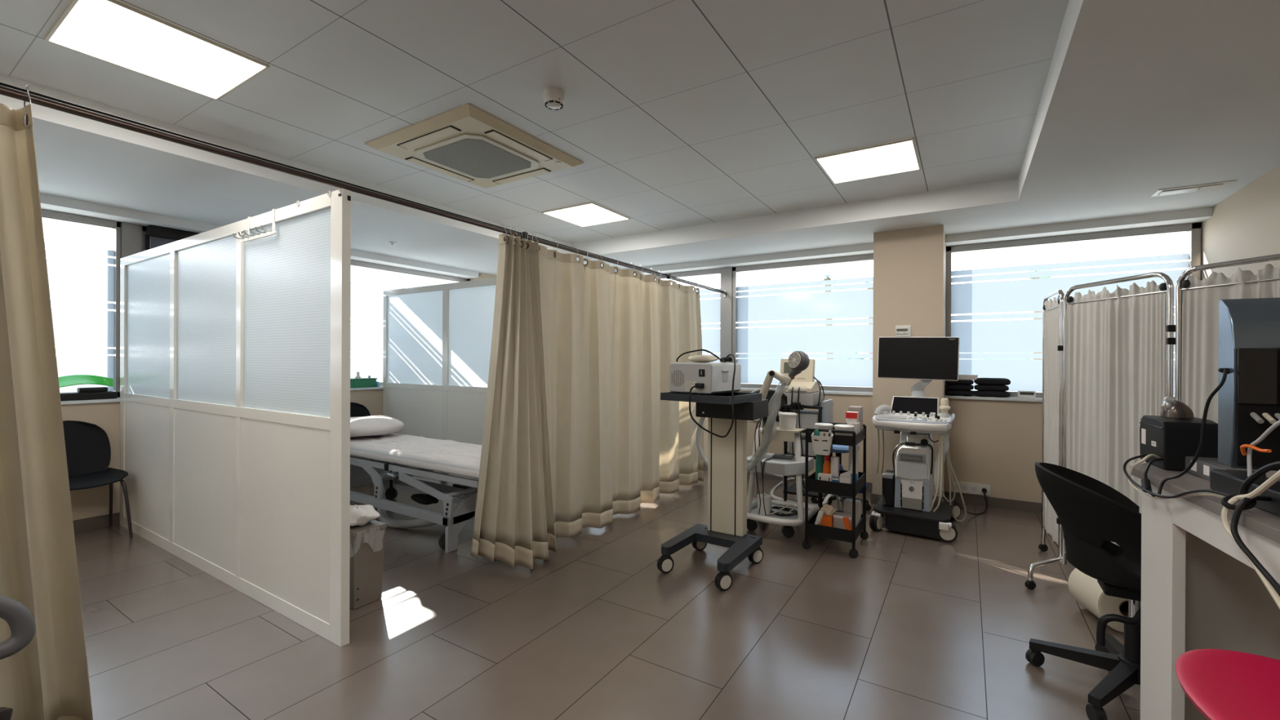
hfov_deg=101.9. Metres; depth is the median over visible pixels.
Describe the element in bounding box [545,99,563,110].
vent
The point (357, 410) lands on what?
shell chair
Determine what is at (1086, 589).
paper roll
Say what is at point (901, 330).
thermostat
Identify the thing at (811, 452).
amplifier
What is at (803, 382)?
device
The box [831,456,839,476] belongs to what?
carton
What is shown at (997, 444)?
wall
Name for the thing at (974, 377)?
box
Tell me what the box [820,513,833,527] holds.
carton
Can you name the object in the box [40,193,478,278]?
window blind
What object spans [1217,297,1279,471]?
machine
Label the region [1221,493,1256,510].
tie
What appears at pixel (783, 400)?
machine
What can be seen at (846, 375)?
window
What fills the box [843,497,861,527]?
carton
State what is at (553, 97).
smoke detector
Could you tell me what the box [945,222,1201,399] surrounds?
window
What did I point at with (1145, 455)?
cable
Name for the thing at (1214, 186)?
diffuser
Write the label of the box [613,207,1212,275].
window blind
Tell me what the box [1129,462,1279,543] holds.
countertop
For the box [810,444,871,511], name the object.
stool
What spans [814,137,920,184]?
recessed light
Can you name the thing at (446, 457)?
bed
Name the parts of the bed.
lift arm, foot plate, pedal rod, frame, frame, mattress, lift motor, lift arm, motor rail, lift arm, foot plate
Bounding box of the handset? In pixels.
[814,510,824,524]
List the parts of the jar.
lid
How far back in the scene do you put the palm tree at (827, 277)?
23.93 m
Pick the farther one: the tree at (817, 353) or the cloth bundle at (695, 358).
the tree at (817, 353)
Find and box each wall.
[61,272,496,520]
[703,391,1042,502]
[1200,164,1279,279]
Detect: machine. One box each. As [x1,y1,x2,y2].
[751,387,797,421]
[869,337,987,542]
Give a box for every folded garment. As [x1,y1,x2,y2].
[945,379,973,384]
[945,384,973,390]
[945,389,973,395]
[973,377,1010,385]
[973,384,1008,391]
[973,390,1010,397]
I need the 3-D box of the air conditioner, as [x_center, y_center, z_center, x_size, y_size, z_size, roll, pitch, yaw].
[-1.036,-1.305,3.339,0.950,0.048,0.950,0,0,32]
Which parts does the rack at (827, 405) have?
post, frame, post, post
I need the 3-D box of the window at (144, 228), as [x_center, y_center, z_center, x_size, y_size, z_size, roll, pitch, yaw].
[-3.748,-0.401,4.989,0.120,1.442,1.580,0,0,32]
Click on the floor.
(910, 627)
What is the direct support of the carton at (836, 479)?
on the utility cart
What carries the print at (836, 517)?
attached to the carton at (837, 516)
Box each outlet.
[396,124,462,149]
[404,156,474,182]
[484,129,553,161]
[493,168,551,184]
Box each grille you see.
[414,133,538,180]
[787,351,800,368]
[902,497,921,510]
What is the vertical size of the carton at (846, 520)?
0.125 m
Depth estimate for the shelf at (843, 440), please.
3.46 m
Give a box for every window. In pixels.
[41,208,120,397]
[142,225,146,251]
[350,259,470,386]
[640,268,720,362]
[732,253,873,391]
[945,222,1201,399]
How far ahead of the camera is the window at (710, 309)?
6.32 m
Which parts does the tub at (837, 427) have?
lid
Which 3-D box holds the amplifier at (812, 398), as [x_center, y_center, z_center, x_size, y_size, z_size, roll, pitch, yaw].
[1.364,0.314,4.283,0.205,0.100,0.335,0,0,32]
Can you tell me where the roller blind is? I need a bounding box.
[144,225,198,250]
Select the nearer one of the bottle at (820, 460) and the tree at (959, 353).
the bottle at (820, 460)
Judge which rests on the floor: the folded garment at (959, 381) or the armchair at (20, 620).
the armchair at (20, 620)
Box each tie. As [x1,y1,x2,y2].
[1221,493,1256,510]
[1240,444,1271,455]
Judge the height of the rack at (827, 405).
0.975 m
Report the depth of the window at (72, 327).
4.05 m
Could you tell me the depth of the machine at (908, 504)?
3.98 m
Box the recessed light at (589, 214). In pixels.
[541,202,630,226]
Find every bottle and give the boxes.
[355,371,360,378]
[815,454,824,479]
[822,454,831,474]
[848,444,858,479]
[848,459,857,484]
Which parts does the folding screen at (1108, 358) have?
rail, panel frame, fabric rod, panel frame, panel frame, fabric rod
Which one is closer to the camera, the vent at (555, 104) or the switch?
the vent at (555, 104)
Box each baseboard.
[72,511,119,533]
[703,462,1041,514]
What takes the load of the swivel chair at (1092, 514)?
on the floor
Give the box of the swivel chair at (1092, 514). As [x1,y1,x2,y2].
[1025,462,1141,719]
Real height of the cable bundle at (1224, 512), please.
0.983 m
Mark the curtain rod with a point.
(6, 91)
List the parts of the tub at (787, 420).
lid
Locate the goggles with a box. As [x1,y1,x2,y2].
[762,453,794,475]
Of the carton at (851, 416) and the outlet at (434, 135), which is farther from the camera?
the carton at (851, 416)
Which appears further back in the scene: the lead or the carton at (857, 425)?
the carton at (857, 425)
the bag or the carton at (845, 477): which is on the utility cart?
the carton at (845, 477)
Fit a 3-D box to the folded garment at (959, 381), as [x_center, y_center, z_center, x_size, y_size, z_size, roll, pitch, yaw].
[2.960,0.204,4.813,0.224,0.047,0.170,0,0,32]
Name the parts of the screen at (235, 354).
panel, panel, panel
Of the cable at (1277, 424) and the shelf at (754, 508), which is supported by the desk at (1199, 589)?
the cable at (1277, 424)
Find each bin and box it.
[349,520,386,608]
[811,429,833,455]
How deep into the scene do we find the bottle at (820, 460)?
3.60 m
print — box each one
[833,514,851,519]
[845,412,857,418]
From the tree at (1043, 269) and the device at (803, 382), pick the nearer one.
the device at (803, 382)
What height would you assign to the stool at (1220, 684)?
0.655 m
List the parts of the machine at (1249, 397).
knob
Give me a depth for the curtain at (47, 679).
1.58 m
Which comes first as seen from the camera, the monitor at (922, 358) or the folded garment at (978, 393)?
the monitor at (922, 358)
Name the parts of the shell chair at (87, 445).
backrest, seat, leg, leg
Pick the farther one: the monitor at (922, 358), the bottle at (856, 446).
the monitor at (922, 358)
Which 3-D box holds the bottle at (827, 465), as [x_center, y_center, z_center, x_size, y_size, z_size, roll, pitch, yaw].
[1.290,0.770,3.582,0.056,0.245,0.056,0,0,32]
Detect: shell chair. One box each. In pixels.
[62,420,133,538]
[350,402,391,471]
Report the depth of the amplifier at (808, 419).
4.13 m
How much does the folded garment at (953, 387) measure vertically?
0.053 m
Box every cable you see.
[675,349,724,362]
[1123,453,1229,497]
[1128,453,1224,498]
[1157,368,1227,494]
[1246,419,1279,476]
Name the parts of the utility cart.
post, post, handle, handle, post, post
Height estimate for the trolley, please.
1.090 m
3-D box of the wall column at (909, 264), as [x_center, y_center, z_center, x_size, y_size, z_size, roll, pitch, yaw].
[2.559,0.070,4.906,0.547,2.465,0.810,0,0,32]
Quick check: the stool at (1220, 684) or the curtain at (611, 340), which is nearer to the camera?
the stool at (1220, 684)
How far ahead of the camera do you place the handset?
3.59 m
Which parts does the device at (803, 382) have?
panel, socket panel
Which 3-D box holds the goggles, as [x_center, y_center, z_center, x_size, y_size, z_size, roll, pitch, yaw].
[1.042,0.810,3.884,0.168,0.177,0.285,0,0,32]
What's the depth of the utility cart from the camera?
3.52 m
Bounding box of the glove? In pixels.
[820,504,835,515]
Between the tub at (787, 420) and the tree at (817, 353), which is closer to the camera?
the tub at (787, 420)
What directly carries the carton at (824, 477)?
on the utility cart
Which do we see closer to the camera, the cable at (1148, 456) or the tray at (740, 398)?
the cable at (1148, 456)
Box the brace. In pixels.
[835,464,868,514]
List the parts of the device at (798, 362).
leg, drawer, arm, arm mount, cable coil, drawer, arm, frame, cable coil, leg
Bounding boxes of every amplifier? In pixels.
[786,391,822,405]
[789,434,816,456]
[792,409,818,430]
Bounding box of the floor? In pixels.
[74,470,1140,719]
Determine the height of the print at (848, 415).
0.042 m
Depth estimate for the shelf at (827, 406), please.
4.12 m
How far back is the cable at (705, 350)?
3.20 m
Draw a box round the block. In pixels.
[76,386,107,392]
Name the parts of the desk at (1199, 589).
panel, panel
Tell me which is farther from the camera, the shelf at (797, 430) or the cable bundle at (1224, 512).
the shelf at (797, 430)
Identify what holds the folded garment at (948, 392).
on the windowsill at (826, 392)
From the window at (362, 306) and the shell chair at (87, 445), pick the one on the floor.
the shell chair at (87, 445)
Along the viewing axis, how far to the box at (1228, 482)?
1.30 m
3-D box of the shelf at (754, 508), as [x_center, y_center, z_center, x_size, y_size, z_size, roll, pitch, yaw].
[1.067,1.176,3.982,0.420,0.013,0.400,0,0,32]
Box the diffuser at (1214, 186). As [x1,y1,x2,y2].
[1157,183,1222,195]
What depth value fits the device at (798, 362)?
3.79 m
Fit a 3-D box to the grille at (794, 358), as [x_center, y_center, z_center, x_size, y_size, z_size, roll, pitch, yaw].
[1.044,0.000,3.517,0.026,0.108,0.110,0,0,-29]
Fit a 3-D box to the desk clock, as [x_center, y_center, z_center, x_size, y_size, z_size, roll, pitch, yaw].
[3.366,0.301,4.523,0.126,0.062,0.048,0,0,32]
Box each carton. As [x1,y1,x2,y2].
[817,472,832,481]
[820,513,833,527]
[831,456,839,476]
[831,476,839,482]
[833,511,852,528]
[839,470,851,484]
[842,516,852,530]
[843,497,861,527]
[845,411,858,422]
[847,422,860,435]
[848,405,862,431]
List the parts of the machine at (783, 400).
trim, panel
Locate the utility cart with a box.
[801,422,868,558]
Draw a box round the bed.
[350,433,481,552]
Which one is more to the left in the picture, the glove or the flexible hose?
the flexible hose
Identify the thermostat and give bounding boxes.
[895,324,911,336]
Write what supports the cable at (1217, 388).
attached to the machine at (1249, 397)
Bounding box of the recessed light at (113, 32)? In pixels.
[44,0,269,100]
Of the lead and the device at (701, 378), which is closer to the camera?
the lead
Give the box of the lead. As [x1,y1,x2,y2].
[1140,457,1164,497]
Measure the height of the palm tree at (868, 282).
7.867 m
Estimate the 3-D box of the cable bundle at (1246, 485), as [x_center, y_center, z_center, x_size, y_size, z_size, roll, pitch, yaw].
[1.381,0.235,1.095,0.020,0.174,0.272,0,0,16]
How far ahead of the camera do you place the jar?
3.92 m
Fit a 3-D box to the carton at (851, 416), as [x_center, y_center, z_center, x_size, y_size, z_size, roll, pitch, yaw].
[1.491,0.401,3.645,0.074,0.072,0.081,0,0,32]
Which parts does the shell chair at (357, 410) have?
backrest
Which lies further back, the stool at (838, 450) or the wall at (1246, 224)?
the stool at (838, 450)
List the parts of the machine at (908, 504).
panel, panel, lid, touch panel, plate, monitor post, monitor arm, neck knob, panel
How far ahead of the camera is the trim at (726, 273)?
6.13 m
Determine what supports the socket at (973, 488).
attached to the strip
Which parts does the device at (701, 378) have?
plate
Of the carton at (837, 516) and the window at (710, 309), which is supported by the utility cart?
the carton at (837, 516)
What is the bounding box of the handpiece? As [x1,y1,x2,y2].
[720,356,732,362]
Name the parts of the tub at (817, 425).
lid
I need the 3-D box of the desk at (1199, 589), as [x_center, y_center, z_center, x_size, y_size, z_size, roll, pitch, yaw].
[1.616,0.830,0.877,0.700,0.950,2.370,0,0,25]
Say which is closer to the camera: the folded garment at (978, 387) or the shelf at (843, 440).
the shelf at (843, 440)
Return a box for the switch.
[698,368,704,376]
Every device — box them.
[668,353,741,437]
[695,351,819,537]
[779,358,824,422]
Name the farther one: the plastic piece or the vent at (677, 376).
the plastic piece
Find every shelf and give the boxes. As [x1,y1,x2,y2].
[751,504,808,525]
[763,426,804,432]
[783,403,833,408]
[783,481,826,497]
[786,450,832,459]
[807,469,865,497]
[807,508,864,542]
[808,426,865,446]
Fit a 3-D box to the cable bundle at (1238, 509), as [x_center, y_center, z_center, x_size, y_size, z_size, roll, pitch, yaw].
[1.200,0.803,0.785,0.101,0.987,0.960,0,0,25]
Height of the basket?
0.098 m
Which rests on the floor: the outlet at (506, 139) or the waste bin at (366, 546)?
the waste bin at (366, 546)
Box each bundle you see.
[688,355,718,362]
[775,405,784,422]
[1221,493,1279,608]
[1230,495,1279,595]
[1235,469,1279,500]
[1239,461,1279,493]
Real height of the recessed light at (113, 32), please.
0.011 m
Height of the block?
0.035 m
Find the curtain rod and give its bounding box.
[0,82,726,297]
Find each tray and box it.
[59,391,117,400]
[660,391,761,404]
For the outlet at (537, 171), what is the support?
attached to the air conditioner
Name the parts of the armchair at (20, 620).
post, armrest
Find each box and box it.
[958,374,977,380]
[1139,415,1217,471]
[1209,469,1279,516]
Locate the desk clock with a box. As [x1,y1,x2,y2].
[1017,391,1035,398]
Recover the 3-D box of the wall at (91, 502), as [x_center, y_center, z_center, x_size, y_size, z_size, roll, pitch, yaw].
[-4.205,0.043,4.060,0.360,2.465,8.800,0,0,32]
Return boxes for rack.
[232,208,276,242]
[770,399,833,507]
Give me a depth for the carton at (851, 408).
3.71 m
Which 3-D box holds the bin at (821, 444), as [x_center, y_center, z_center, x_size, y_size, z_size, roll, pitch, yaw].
[1.217,0.550,3.467,0.136,0.158,0.092,0,0,32]
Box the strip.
[951,480,990,496]
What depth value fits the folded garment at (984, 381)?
4.62 m
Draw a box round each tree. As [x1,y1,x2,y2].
[811,273,840,386]
[814,352,868,386]
[857,281,873,359]
[959,352,1031,390]
[1025,269,1053,359]
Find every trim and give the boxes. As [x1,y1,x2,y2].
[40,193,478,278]
[60,386,383,404]
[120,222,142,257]
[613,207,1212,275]
[720,266,732,363]
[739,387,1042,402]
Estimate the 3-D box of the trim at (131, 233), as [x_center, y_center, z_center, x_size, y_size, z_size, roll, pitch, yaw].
[-4.199,-0.406,4.268,0.145,1.412,0.122,0,0,32]
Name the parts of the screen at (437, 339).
panel, panel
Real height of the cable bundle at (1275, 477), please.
0.186 m
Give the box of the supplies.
[1185,456,1266,479]
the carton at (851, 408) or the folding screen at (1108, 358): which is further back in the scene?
the carton at (851, 408)
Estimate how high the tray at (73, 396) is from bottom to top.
0.055 m
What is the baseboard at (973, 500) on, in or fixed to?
attached to the wall at (997, 444)
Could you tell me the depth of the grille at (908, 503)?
3.94 m
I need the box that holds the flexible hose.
[377,507,436,528]
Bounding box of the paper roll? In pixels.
[1067,568,1141,632]
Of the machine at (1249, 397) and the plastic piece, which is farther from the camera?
the plastic piece
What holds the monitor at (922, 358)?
on the machine at (908, 504)
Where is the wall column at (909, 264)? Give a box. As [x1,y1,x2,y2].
[872,224,946,497]
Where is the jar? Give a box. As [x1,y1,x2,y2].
[756,493,772,515]
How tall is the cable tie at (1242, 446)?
0.031 m
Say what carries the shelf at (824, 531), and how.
attached to the utility cart
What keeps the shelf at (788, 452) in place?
attached to the rack at (827, 405)
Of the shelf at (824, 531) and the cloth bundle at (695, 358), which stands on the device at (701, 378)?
the cloth bundle at (695, 358)
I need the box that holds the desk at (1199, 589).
[1129,462,1279,719]
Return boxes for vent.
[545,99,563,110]
[671,369,684,386]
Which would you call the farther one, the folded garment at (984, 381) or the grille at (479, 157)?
the folded garment at (984, 381)
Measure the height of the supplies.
0.050 m
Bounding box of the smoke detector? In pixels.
[543,86,564,110]
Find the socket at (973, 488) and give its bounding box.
[971,486,977,491]
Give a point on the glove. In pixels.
(828, 510)
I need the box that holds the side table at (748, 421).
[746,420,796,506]
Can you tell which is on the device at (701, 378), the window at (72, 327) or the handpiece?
the handpiece
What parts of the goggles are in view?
frame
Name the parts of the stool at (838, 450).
leg, leg, seat, leg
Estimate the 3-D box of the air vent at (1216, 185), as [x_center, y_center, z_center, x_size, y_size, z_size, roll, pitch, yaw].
[3.680,-1.136,3.464,0.365,0.020,0.160,0,0,32]
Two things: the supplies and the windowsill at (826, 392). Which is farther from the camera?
the windowsill at (826, 392)
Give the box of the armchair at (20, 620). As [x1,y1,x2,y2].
[0,595,35,719]
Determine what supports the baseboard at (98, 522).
attached to the wall at (91, 502)
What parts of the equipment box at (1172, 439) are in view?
lid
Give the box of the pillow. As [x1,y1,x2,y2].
[350,415,404,437]
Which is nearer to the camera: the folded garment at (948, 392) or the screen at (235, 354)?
the screen at (235, 354)
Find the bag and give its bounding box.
[410,493,438,505]
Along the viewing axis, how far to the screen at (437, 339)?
5.36 m
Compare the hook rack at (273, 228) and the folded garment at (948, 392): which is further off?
the folded garment at (948, 392)
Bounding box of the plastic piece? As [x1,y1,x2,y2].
[57,374,113,387]
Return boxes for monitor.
[877,337,959,381]
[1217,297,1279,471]
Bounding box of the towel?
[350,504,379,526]
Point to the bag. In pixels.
(423, 499)
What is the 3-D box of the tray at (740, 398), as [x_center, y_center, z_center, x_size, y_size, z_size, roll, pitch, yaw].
[0.444,0.229,3.245,0.490,0.045,0.400,0,0,40]
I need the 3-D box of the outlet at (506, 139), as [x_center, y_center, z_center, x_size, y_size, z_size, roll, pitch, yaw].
[-0.721,-1.292,3.141,0.072,0.005,0.500,0,0,32]
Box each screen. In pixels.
[120,188,351,647]
[382,277,496,484]
[1024,253,1279,589]
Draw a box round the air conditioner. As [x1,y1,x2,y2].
[364,103,582,188]
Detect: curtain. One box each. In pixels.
[0,84,93,719]
[471,224,556,569]
[531,233,703,549]
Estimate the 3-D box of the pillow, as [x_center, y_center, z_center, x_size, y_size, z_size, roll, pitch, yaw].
[-2.425,0.579,4.547,0.540,0.169,0.600,0,0,32]
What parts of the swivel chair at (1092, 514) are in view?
leg, backrest, seat, leg, leg, lever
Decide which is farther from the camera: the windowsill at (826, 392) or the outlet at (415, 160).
the windowsill at (826, 392)
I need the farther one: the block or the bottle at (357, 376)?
the bottle at (357, 376)
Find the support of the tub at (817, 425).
on the utility cart
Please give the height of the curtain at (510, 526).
2.093 m
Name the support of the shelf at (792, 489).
attached to the rack at (827, 405)
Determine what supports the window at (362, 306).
in the wall at (91, 502)
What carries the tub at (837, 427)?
on the utility cart
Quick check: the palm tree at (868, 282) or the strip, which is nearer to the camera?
the strip
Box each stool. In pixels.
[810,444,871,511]
[1175,648,1279,719]
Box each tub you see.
[778,411,796,430]
[814,422,833,433]
[834,424,854,435]
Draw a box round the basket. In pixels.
[350,377,377,387]
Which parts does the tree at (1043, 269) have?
crown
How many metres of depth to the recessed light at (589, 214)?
4.74 m
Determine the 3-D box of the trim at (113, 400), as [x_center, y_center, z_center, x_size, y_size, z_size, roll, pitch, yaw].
[-4.386,0.312,3.695,0.245,0.025,7.990,0,0,32]
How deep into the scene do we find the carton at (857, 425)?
3.59 m
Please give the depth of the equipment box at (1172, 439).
1.66 m

